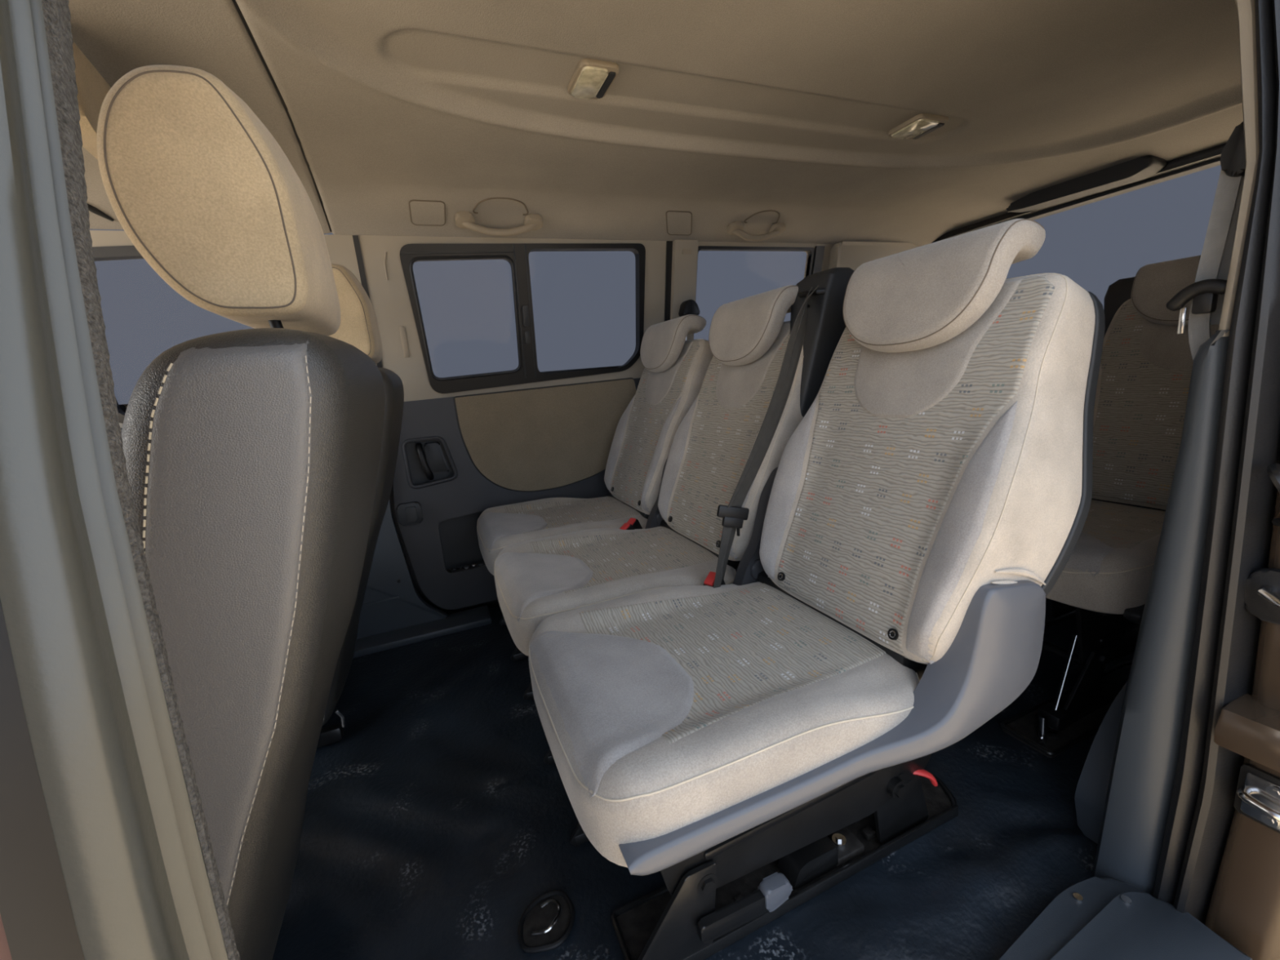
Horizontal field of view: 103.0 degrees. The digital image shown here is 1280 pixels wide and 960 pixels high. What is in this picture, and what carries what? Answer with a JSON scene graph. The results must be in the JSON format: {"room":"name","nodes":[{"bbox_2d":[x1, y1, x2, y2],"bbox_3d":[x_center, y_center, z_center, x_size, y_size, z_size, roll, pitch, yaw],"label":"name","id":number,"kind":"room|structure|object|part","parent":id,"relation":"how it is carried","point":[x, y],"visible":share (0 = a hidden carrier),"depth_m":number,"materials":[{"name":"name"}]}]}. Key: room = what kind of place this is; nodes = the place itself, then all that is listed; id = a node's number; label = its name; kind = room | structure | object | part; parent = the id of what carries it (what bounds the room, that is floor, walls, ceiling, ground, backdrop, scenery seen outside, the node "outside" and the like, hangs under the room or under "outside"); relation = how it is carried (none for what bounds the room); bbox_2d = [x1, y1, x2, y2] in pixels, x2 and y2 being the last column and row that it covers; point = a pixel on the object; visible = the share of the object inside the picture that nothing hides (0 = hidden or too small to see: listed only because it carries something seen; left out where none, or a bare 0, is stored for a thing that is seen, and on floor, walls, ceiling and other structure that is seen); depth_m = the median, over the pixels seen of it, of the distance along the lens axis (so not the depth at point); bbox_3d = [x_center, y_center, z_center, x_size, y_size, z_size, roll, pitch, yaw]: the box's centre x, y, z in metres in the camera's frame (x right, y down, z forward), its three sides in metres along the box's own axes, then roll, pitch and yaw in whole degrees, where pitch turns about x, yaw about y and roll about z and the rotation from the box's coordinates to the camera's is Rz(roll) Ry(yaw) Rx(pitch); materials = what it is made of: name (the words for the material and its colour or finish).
{"room":"vehicle interior","nodes":[
{"label":"vehicle interior","id":0,"kind":"room"},
{"bbox_2d":[0,914,12,959],"bbox_3d":[-0.462,0.206,0.183,0.420,1.520,0.495,-10,13,-21],"label":"wall","id":1,"kind":"structure","parent":0,"point":[5,954],"depth_m":0.21,"materials":[{"name":"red paint"}]},
{"bbox_2d":[0,0,229,959],"bbox_3d":[-0.276,0.164,0.311,0.038,1.520,0.281,-10,13,-21],"label":"trim","id":2,"kind":"structure","parent":1,"relation":"attached to","point":[101,855],"depth_m":0.22,"materials":[{"name":"beige plastic"}]},
{"bbox_2d":[41,0,239,959],"bbox_3d":[-0.302,0.155,0.361,0.039,1.520,0.267,-10,13,-21],"label":"trim","id":3,"kind":"structure","parent":1,"relation":"attached to","point":[56,13],"depth_m":0.27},
{"bbox_2d":[89,230,918,614],"bbox_3d":[-0.193,-0.068,2.057,3.460,1.646,0.270,-10,13,-21],"label":"wall","id":4,"kind":"structure","parent":0,"point":[670,266],"depth_m":1.81,"materials":[{"name":"beige plastic"}]},
{"bbox_2d":[92,245,143,423],"bbox_3d":[-1.283,-0.434,1.521,0.620,0.500,0.148,-10,13,-21],"label":"window","id":5,"kind":"structure","parent":4,"relation":"in","point":[115,252],"depth_m":1.37,"materials":[{"name":"rubber"}]},
{"bbox_2d":[120,427,491,658],"bbox_3d":[-1.164,0.213,1.661,1.200,0.840,0.130,-10,13,-21],"label":"trim","id":6,"kind":"structure","parent":4,"relation":"attached to","point":[393,615],"depth_m":1.83,"materials":[{"name":"plastic"}]},
{"bbox_2d":[392,377,640,609],"bbox_3d":[-0.348,0.029,2.072,1.183,0.817,0.113,-10,13,-21],"label":"door","id":7,"kind":"structure","parent":4,"relation":"in","point":[459,458],"depth_m":1.94,"materials":[{"name":"grey plastic"}]},
{"bbox_3d":[-0.781,-0.065,1.849,0.044,0.141,0.045,-10,13,-21],"label":"handle","id":8,"kind":"part","parent":7,"relation":"part of","materials":[{"name":"black plastic"}]},
{"bbox_2d":[463,564,471,569],"bbox_3d":[-0.673,0.340,1.979,0.028,0.014,0.025,-10,13,-21],"label":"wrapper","id":9,"kind":"object","parent":7,"relation":"in","point":[468,566],"visible":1,"depth_m":1.97,"materials":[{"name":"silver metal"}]},
{"bbox_2d":[477,562,485,566],"bbox_3d":[-0.623,0.332,2.000,0.031,0.016,0.023,-10,13,-21],"label":"wrapper","id":10,"kind":"object","parent":7,"relation":"in","point":[481,563],"visible":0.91,"depth_m":1.99,"materials":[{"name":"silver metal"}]},
{"bbox_3d":[-0.322,-0.171,2.015,0.727,0.399,0.014,-10,13,-21],"label":"fabric panel","id":11,"kind":"part","parent":7,"relation":"part of","materials":[{"name":"beige fabric"}]},
{"bbox_2d":[400,243,645,393],"bbox_3d":[-0.380,-0.595,1.870,0.852,0.486,0.156,-10,13,-21],"label":"window","id":12,"kind":"structure","parent":4,"relation":"in","point":[517,255],"depth_m":1.81,"materials":[{"name":"black plastic"}]},
{"bbox_3d":[-0.592,-0.749,1.677,0.360,0.012,0.004,-9,13,-21],"label":"rail","id":13,"kind":"part","parent":12,"relation":"part of","materials":[{"name":"plastic"}]},
{"bbox_3d":[-0.431,-0.593,1.823,0.007,0.445,0.109,-9,13,-20],"label":"rail","id":14,"kind":"part","parent":12,"relation":"part of","materials":[{"name":"plastic"}]},
{"bbox_3d":[-0.395,-0.599,1.837,0.005,0.445,0.109,-9,13,-20],"label":"rail","id":15,"kind":"part","parent":12,"relation":"part of","materials":[{"name":"plastic"}]},
{"bbox_3d":[0.172,-0.679,2.064,0.100,0.514,0.151,-10,13,-21],"label":"pillar trim","id":16,"kind":"part","parent":4,"relation":"part of","materials":[{"name":"beige plastic"}]},
{"bbox_2d":[678,299,699,316],"bbox_3d":[0.192,-0.674,1.997,0.074,0.059,0.045,-10,13,-21],"label":"anchor","id":17,"kind":"object","parent":4,"relation":"attached to","point":[688,307],"visible":0.94,"depth_m":1.98,"materials":[{"name":"black plastic"}]},
{"bbox_2d":[695,245,815,294],"bbox_3d":[0.482,-0.744,2.210,0.600,0.470,0.142,-10,13,-21],"label":"window","id":18,"kind":"structure","parent":4,"relation":"in","point":[811,251],"depth_m":2.12,"materials":[{"name":"black plastic"}]},
{"bbox_3d":[0.776,-0.780,2.325,0.045,0.505,0.150,-10,13,-21],"label":"post","id":19,"kind":"part","parent":4,"relation":"part of","materials":[{"name":"grey plastic"}]},
{"bbox_3d":[1.103,-0.833,2.421,0.558,0.514,0.173,-10,13,-21],"label":"pillar trim","id":20,"kind":"part","parent":4,"relation":"part of","materials":[{"name":"beige plastic"}]},
{"bbox_2d":[68,0,1243,246],"bbox_3d":[0.071,-0.792,1.136,3.600,0.210,1.780,-10,13,-21],"label":"ceiling","id":21,"kind":"structure","parent":0,"point":[722,113],"depth_m":1.14,"materials":[{"name":"fabric"}]},
{"bbox_2d":[72,42,111,159],"bbox_3d":[-0.941,-0.620,0.919,0.066,0.140,0.511,-10,13,-23],"label":"sun visor","id":22,"kind":"object","parent":21,"relation":"attached to","point":[92,88],"visible":0.12,"depth_m":0.78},
{"bbox_2d":[408,200,445,226],"bbox_3d":[-0.642,-0.807,1.540,0.101,0.043,0.104,-10,13,-21],"label":"cover","id":23,"kind":"object","parent":21,"relation":"attached to","point":[422,212],"visible":1,"depth_m":1.54,"materials":[{"name":"beige plastic"}]},
{"bbox_2d":[454,197,543,236],"bbox_3d":[-0.436,-0.824,1.601,0.275,0.083,0.122,-10,13,-21],"label":"handle","id":24,"kind":"object","parent":21,"relation":"attached to","point":[463,220],"visible":1,"depth_m":1.63,"materials":[{"name":"beige plastic"}]},
{"bbox_3d":[-0.549,-0.813,1.592,0.058,0.039,0.057,-10,13,-21],"label":"handle mount","id":25,"kind":"part","parent":24,"relation":"part of","materials":[{"name":"beige plastic"}]},
{"bbox_3d":[-0.349,-0.847,1.671,0.058,0.039,0.057,-10,13,-21],"label":"handle mount","id":26,"kind":"part","parent":24,"relation":"part of","materials":[{"name":"beige plastic"}]},
{"bbox_2d":[567,58,618,99],"bbox_3d":[-0.096,-0.808,1.030,0.080,0.016,0.116,-10,13,-21],"label":"recessed light","id":27,"kind":"object","parent":21,"relation":"in","point":[591,78],"visible":1,"depth_m":1.01,"materials":[{"name":"plastic"}]},
{"bbox_2d":[595,71,615,98],"bbox_3d":[-0.070,-0.808,1.040,0.013,0.008,0.092,-10,13,-21],"label":"switch","id":28,"kind":"object","parent":27,"relation":"attached to","point":[607,78],"depth_m":1.03,"materials":[{"name":"plastic"}]},
{"bbox_2d":[666,210,692,235],"bbox_3d":[0.144,-0.937,1.859,0.094,0.050,0.167,-4,12,5],"label":"cover","id":29,"kind":"object","parent":21,"relation":"attached to","point":[677,222],"visible":1,"depth_m":1.85,"materials":[{"name":"beige plastic"}]},
{"bbox_2d":[726,209,786,241],"bbox_3d":[0.469,-0.976,1.959,0.255,0.083,0.122,-10,13,-21],"label":"handle","id":30,"kind":"object","parent":21,"relation":"attached to","point":[735,228],"visible":1,"depth_m":1.98,"materials":[{"name":"beige plastic"}]},
{"bbox_3d":[0.366,-0.966,1.953,0.058,0.039,0.057,-10,13,-21],"label":"handle mount","id":31,"kind":"part","parent":30,"relation":"part of","materials":[{"name":"beige plastic"}]},
{"bbox_3d":[0.547,-0.997,2.025,0.058,0.039,0.057,-10,13,-21],"label":"handle mount","id":32,"kind":"part","parent":30,"relation":"part of","materials":[{"name":"beige plastic"}]},
{"bbox_2d":[888,113,948,139],"bbox_3d":[0.750,-0.952,1.374,0.110,0.016,0.110,-10,13,-21],"label":"recessed light","id":33,"kind":"object","parent":21,"relation":"in","point":[922,124],"visible":1,"depth_m":1.35,"materials":[{"name":"plastic"}]},
{"bbox_2d":[912,122,944,139],"bbox_3d":[0.786,-0.954,1.389,0.020,0.008,0.086,-10,13,-21],"label":"switch","id":34,"kind":"object","parent":33,"relation":"attached to","point":[938,125],"depth_m":1.38,"materials":[{"name":"plastic"}]},
{"bbox_2d":[1005,155,1166,212],"bbox_3d":[1.535,-1.023,1.781,0.090,0.054,0.436,-10,13,-21],"label":"handle","id":35,"kind":"object","parent":21,"relation":"attached to","point":[1140,168],"visible":0.98,"depth_m":1.72,"materials":[{"name":"plastic"}]},
{"bbox_2d":[272,598,1133,959],"bbox_3d":[0.188,0.709,1.478,3.500,0.304,1.780,-10,13,-21],"label":"floor","id":36,"kind":"structure","parent":0,"point":[437,816],"depth_m":0.96,"materials":[{"name":"carpet"}]},
{"bbox_2d":[96,64,385,959],"bbox_3d":[-0.737,0.216,0.575,0.897,1.197,0.514,-10,13,-21],"label":"seat","id":37,"kind":"object","parent":36,"relation":"on","point":[252,455],"visible":0.73,"depth_m":0.46,"materials":[{"name":"fabric"}]},
{"bbox_3d":[-0.398,0.306,0.465,0.322,0.829,0.023,-10,13,-21],"label":"panel","id":38,"kind":"part","parent":37,"relation":"part of","materials":[{"name":"leather"}]},
{"bbox_3d":[-0.494,0.265,0.689,0.385,0.866,0.510,-10,13,-21],"label":"backrest","id":39,"kind":"part","parent":37,"relation":"part of","materials":[{"name":"leather"}]},
{"bbox_3d":[-0.408,-0.161,0.580,0.022,0.067,0.012,-10,13,-21],"label":"headrest post","id":40,"kind":"part","parent":37,"relation":"part of","materials":[{"name":"black plastic"}]},
{"bbox_2d":[316,263,404,747],"bbox_3d":[-1.049,0.088,1.312,0.897,1.197,0.514,-10,13,-21],"label":"seat","id":41,"kind":"object","parent":36,"relation":"on","point":[358,326],"visible":0.21,"depth_m":1.25,"materials":[{"name":"leather"}]},
{"bbox_3d":[-0.803,0.656,1.307,0.070,0.040,0.030,-10,13,-21],"label":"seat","id":42,"kind":"part","parent":41,"relation":"part of","materials":[{"name":"black metal"}]},
{"bbox_2d":[517,889,575,953],"bbox_3d":[-0.153,0.716,0.830,0.094,0.021,0.092,-10,13,-21],"label":"anchor","id":43,"kind":"object","parent":36,"relation":"on","point":[548,921],"visible":1,"depth_m":0.83,"materials":[{"name":"metal"}]},
{"bbox_2d":[476,314,713,661],"bbox_3d":[-0.143,-0.002,1.752,0.828,1.032,0.565,-10,13,-21],"label":"passenger seat","id":44,"kind":"object","parent":36,"relation":"on","point":[673,374],"visible":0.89,"depth_m":1.70,"materials":[{"name":"beige fabric"}]},
{"bbox_2d":[476,496,647,575],"bbox_3d":[-0.248,0.155,1.775,0.600,0.115,0.491,-10,13,-21],"label":"seat cushion","id":45,"kind":"object","parent":44,"relation":"on","point":[498,527],"depth_m":1.70,"materials":[{"name":"grey fabric"}]},
{"bbox_2d":[626,517,642,528],"bbox_3d":[-0.020,0.149,1.592,0.028,0.061,0.057,5,15,39],"label":"belt buckle","id":46,"kind":"object","parent":44,"relation":"attached to","point":[635,522],"visible":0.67,"depth_m":1.58,"materials":[{"name":"red plastic"}]},
{"bbox_3d":[0.069,-0.197,1.799,0.321,0.550,0.465,-10,13,-21],"label":"backrest","id":47,"kind":"part","parent":44,"relation":"part of","materials":[{"name":"beige fabric"}]},
{"bbox_2d":[610,772,957,959],"bbox_3d":[0.291,0.647,0.900,0.698,0.062,0.122,-10,13,-21],"label":"rail","id":48,"kind":"object","parent":36,"relation":"on","point":[633,922],"visible":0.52,"depth_m":0.86,"materials":[{"name":"metal"}]},
{"bbox_3d":[0.286,0.644,0.868,0.093,0.042,0.044,-10,13,-21],"label":"rail","id":49,"kind":"part","parent":48,"relation":"part of","materials":[{"name":"black metal"}]},
{"bbox_2d":[528,218,1105,959],"bbox_3d":[0.234,0.152,0.863,0.828,1.032,0.532,-10,13,-21],"label":"passenger seat","id":50,"kind":"object","parent":48,"relation":"on","point":[925,508],"visible":1,"depth_m":0.74,"materials":[{"name":"fabric"}]},
{"bbox_2d":[703,571,725,586],"bbox_3d":[0.164,0.232,1.121,0.028,0.061,0.057,5,15,39],"label":"belt buckle","id":51,"kind":"object","parent":50,"relation":"attached to","point":[709,580],"visible":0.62,"depth_m":1.10,"materials":[{"name":"red plastic"}]},
{"bbox_2d":[528,582,919,867],"bbox_3d":[0.135,0.312,0.870,0.600,0.115,0.491,-10,13,-21],"label":"seat cushion","id":52,"kind":"object","parent":50,"relation":"on","point":[669,716],"depth_m":0.71,"materials":[{"name":"grey fabric"}]},
{"bbox_3d":[0.141,0.643,0.752,0.122,0.034,0.013,-10,13,-21],"label":"release lever","id":53,"kind":"part","parent":50,"relation":"part of","materials":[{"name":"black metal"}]},
{"bbox_3d":[0.271,0.490,0.810,0.578,0.211,0.016,-10,13,-21],"label":"plate","id":54,"kind":"part","parent":50,"relation":"part of","materials":[{"name":"black metal"}]},
{"bbox_3d":[0.277,0.281,0.644,0.646,0.225,0.059,-10,13,-21],"label":"trim","id":55,"kind":"part","parent":50,"relation":"part of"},
{"bbox_3d":[0.452,-0.041,0.894,0.321,0.550,0.465,-10,13,-21],"label":"backrest","id":56,"kind":"part","parent":50,"relation":"part of","materials":[{"name":"beige fabric"}]},
{"bbox_2d":[1000,635,1132,758],"bbox_3d":[1.092,0.439,1.201,0.553,0.213,0.115,-10,13,-21],"label":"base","id":57,"kind":"object","parent":36,"relation":"on","point":[1046,727],"visible":0.6,"depth_m":1.14,"materials":[{"name":"metal"}]},
{"bbox_3d":[0.883,0.545,1.115,0.016,0.057,0.023,0,13,23],"label":"metal rod","id":58,"kind":"part","parent":57,"relation":"part of","materials":[{"name":"silver metal"}]},
{"bbox_3d":[0.952,0.444,1.140,0.112,0.176,0.012,-12,14,-32],"label":"metal rod","id":59,"kind":"part","parent":57,"relation":"part of","materials":[{"name":"silver metal"}]},
{"bbox_2d":[1041,255,1219,724],"bbox_3d":[1.208,-0.027,1.300,0.876,1.032,0.542,-10,13,-21],"label":"passenger seat","id":60,"kind":"object","parent":36,"relation":"on","point":[1145,369],"visible":0.34,"depth_m":1.31,"materials":[{"name":"beige fabric"}]},
{"bbox_2d":[1045,533,1160,613],"bbox_3d":[1.096,0.136,1.297,0.600,0.115,0.491,-10,13,-21],"label":"seat cushion","id":61,"kind":"object","parent":60,"relation":"on","point":[1104,573],"depth_m":1.02,"materials":[{"name":"grey fabric"}]},
{"bbox_3d":[1.232,0.314,1.236,0.578,0.211,0.016,-10,13,-21],"label":"plate","id":62,"kind":"part","parent":60,"relation":"part of","materials":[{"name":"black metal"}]},
{"bbox_3d":[1.413,-0.217,1.321,0.321,0.550,0.465,-10,13,-21],"label":"backrest","id":63,"kind":"part","parent":60,"relation":"part of","materials":[{"name":"beige fabric"}]},
{"bbox_3d":[1.168,0.228,1.070,0.477,0.035,0.027,-10,13,-21],"label":"trim","id":64,"kind":"part","parent":60,"relation":"part of","materials":[{"name":"plastic"}]},
{"bbox_3d":[0.097,0.593,1.348,0.683,0.018,0.120,-10,13,-21],"label":"rail","id":65,"kind":"object","parent":36,"relation":"on","visible":0},
{"bbox_2d":[493,267,854,764],"bbox_3d":[0.055,0.066,1.304,0.845,1.050,0.565,-10,13,-21],"label":"passenger seat","id":66,"kind":"object","parent":65,"relation":"on","point":[537,580],"visible":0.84,"depth_m":1.24,"materials":[{"name":"beige fabric"}]},
{"bbox_2d":[493,526,736,656],"bbox_3d":[-0.058,0.233,1.325,0.600,0.115,0.491,-10,13,-21],"label":"seat cushion","id":67,"kind":"object","parent":66,"relation":"on","point":[537,580],"depth_m":1.23,"materials":[{"name":"grey fabric"}]},
{"bbox_2d":[619,522,635,529],"bbox_3d":[-0.037,0.162,1.560,0.057,0.061,0.028,-14,15,-38],"label":"belt buckle","id":68,"kind":"object","parent":66,"relation":"attached to","point":[626,526],"visible":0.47,"depth_m":1.55,"materials":[{"name":"red plastic"}]},
{"bbox_3d":[0.260,-0.119,1.349,0.321,0.550,0.465,-10,13,-21],"label":"backrest","id":69,"kind":"part","parent":66,"relation":"part of","materials":[{"name":"beige fabric"}]},
{"bbox_2d":[713,285,818,587],"bbox_3d":[0.265,-0.080,1.092,0.315,0.635,0.055,-11,13,-27],"label":"belt","id":70,"kind":"object","parent":66,"relation":"attached to","point":[733,515],"visible":0.99,"depth_m":1.07,"materials":[{"name":"black fabric"}]},
{"bbox_3d":[0.196,0.076,1.069,0.070,0.055,0.016,-7,12,-9],"label":"latch plate","id":71,"kind":"part","parent":70,"relation":"part of","materials":[{"name":"black plastic"}]},
{"bbox_2d":[931,143,1226,337],"bbox_3d":[1.698,-0.378,1.903,0.100,1.400,1.670,-10,13,-21],"label":"window trim","id":72,"kind":"structure","parent":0,"point":[1210,157],"depth_m":1.75,"materials":[{"name":"plastic"}]},
{"bbox_2d":[1204,490,1279,959],"bbox_3d":[1.423,0.009,0.849,1.492,1.820,0.244,-10,13,-21],"label":"door","id":73,"kind":"structure","parent":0,"point":[1244,908],"depth_m":0.67,"materials":[{"name":"brown paint"}]},
{"bbox_2d":[1074,680,1128,844],"bbox_3d":[1.046,0.438,0.912,0.550,0.320,0.155,-10,13,-21],"label":"trim","id":74,"kind":"structure","parent":73,"relation":"attached to","point":[1091,789],"depth_m":0.89,"materials":[{"name":"plastic"}]},
{"bbox_2d":[999,876,1252,959],"bbox_3d":[0.513,0.694,0.648,0.600,0.056,0.164,-10,13,-21],"label":"trim","id":75,"kind":"structure","parent":73,"relation":"attached to","point":[1094,918],"depth_m":0.72,"materials":[{"name":"plastic"}]},
{"bbox_2d":[1092,0,1258,895],"bbox_3d":[0.751,-0.037,0.707,0.135,1.420,0.125,-10,13,-21],"label":"trim","id":76,"kind":"structure","parent":73,"relation":"attached to","point":[1144,764],"depth_m":0.70,"materials":[{"name":"plastic"}]},
{"bbox_3d":[0.694,-0.456,0.609,0.062,0.555,0.110,-10,13,-21],"label":"pillar trim","id":77,"kind":"part","parent":76,"relation":"part of","materials":[{"name":"beige plastic"}]},
{"bbox_2d":[1166,121,1245,360],"bbox_3d":[0.723,-0.259,0.648,0.046,0.346,0.062,-10,13,-21],"label":"belt","id":78,"kind":"object","parent":73,"relation":"hanging from","point":[1206,294],"visible":0.73,"depth_m":0.64,"materials":[{"name":"grey fabric"}]},
{"bbox_3d":[0.714,-0.233,0.650,0.024,0.041,0.060,-10,13,-21],"label":"latch plate","id":79,"kind":"part","parent":78,"relation":"part of","materials":[{"name":"black plastic"}]},
{"bbox_2d":[1152,0,1279,924],"bbox_3d":[0.746,0.010,0.677,0.081,1.540,0.154,-10,13,-21],"label":"trim","id":80,"kind":"structure","parent":73,"relation":"attached to","point":[1202,810],"depth_m":0.63,"materials":[{"name":"plastic"}]},
{"bbox_2d":[1233,763,1279,833],"bbox_3d":[0.797,0.414,0.646,0.032,0.073,0.060,-10,13,-21],"label":"door latch","id":81,"kind":"object","parent":73,"relation":"in","point":[1257,797],"depth_m":0.65,"materials":[{"name":"silver metal"}]},
{"bbox_2d":[1244,568,1279,625],"bbox_3d":[0.766,0.145,0.601,0.039,0.065,0.076,-10,13,-21],"label":"door handle","id":82,"kind":"object","parent":73,"relation":"attached to","point":[1262,593],"visible":1,"depth_m":0.62,"materials":[{"name":"plastic"}]},
{"bbox_2d":[1266,462,1279,526],"bbox_3d":[0.750,0.023,0.576,0.036,0.076,0.065,-10,13,-21],"label":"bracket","id":83,"kind":"object","parent":73,"relation":"attached to","point":[1273,469],"visible":1,"depth_m":0.58,"materials":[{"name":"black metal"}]}
]}

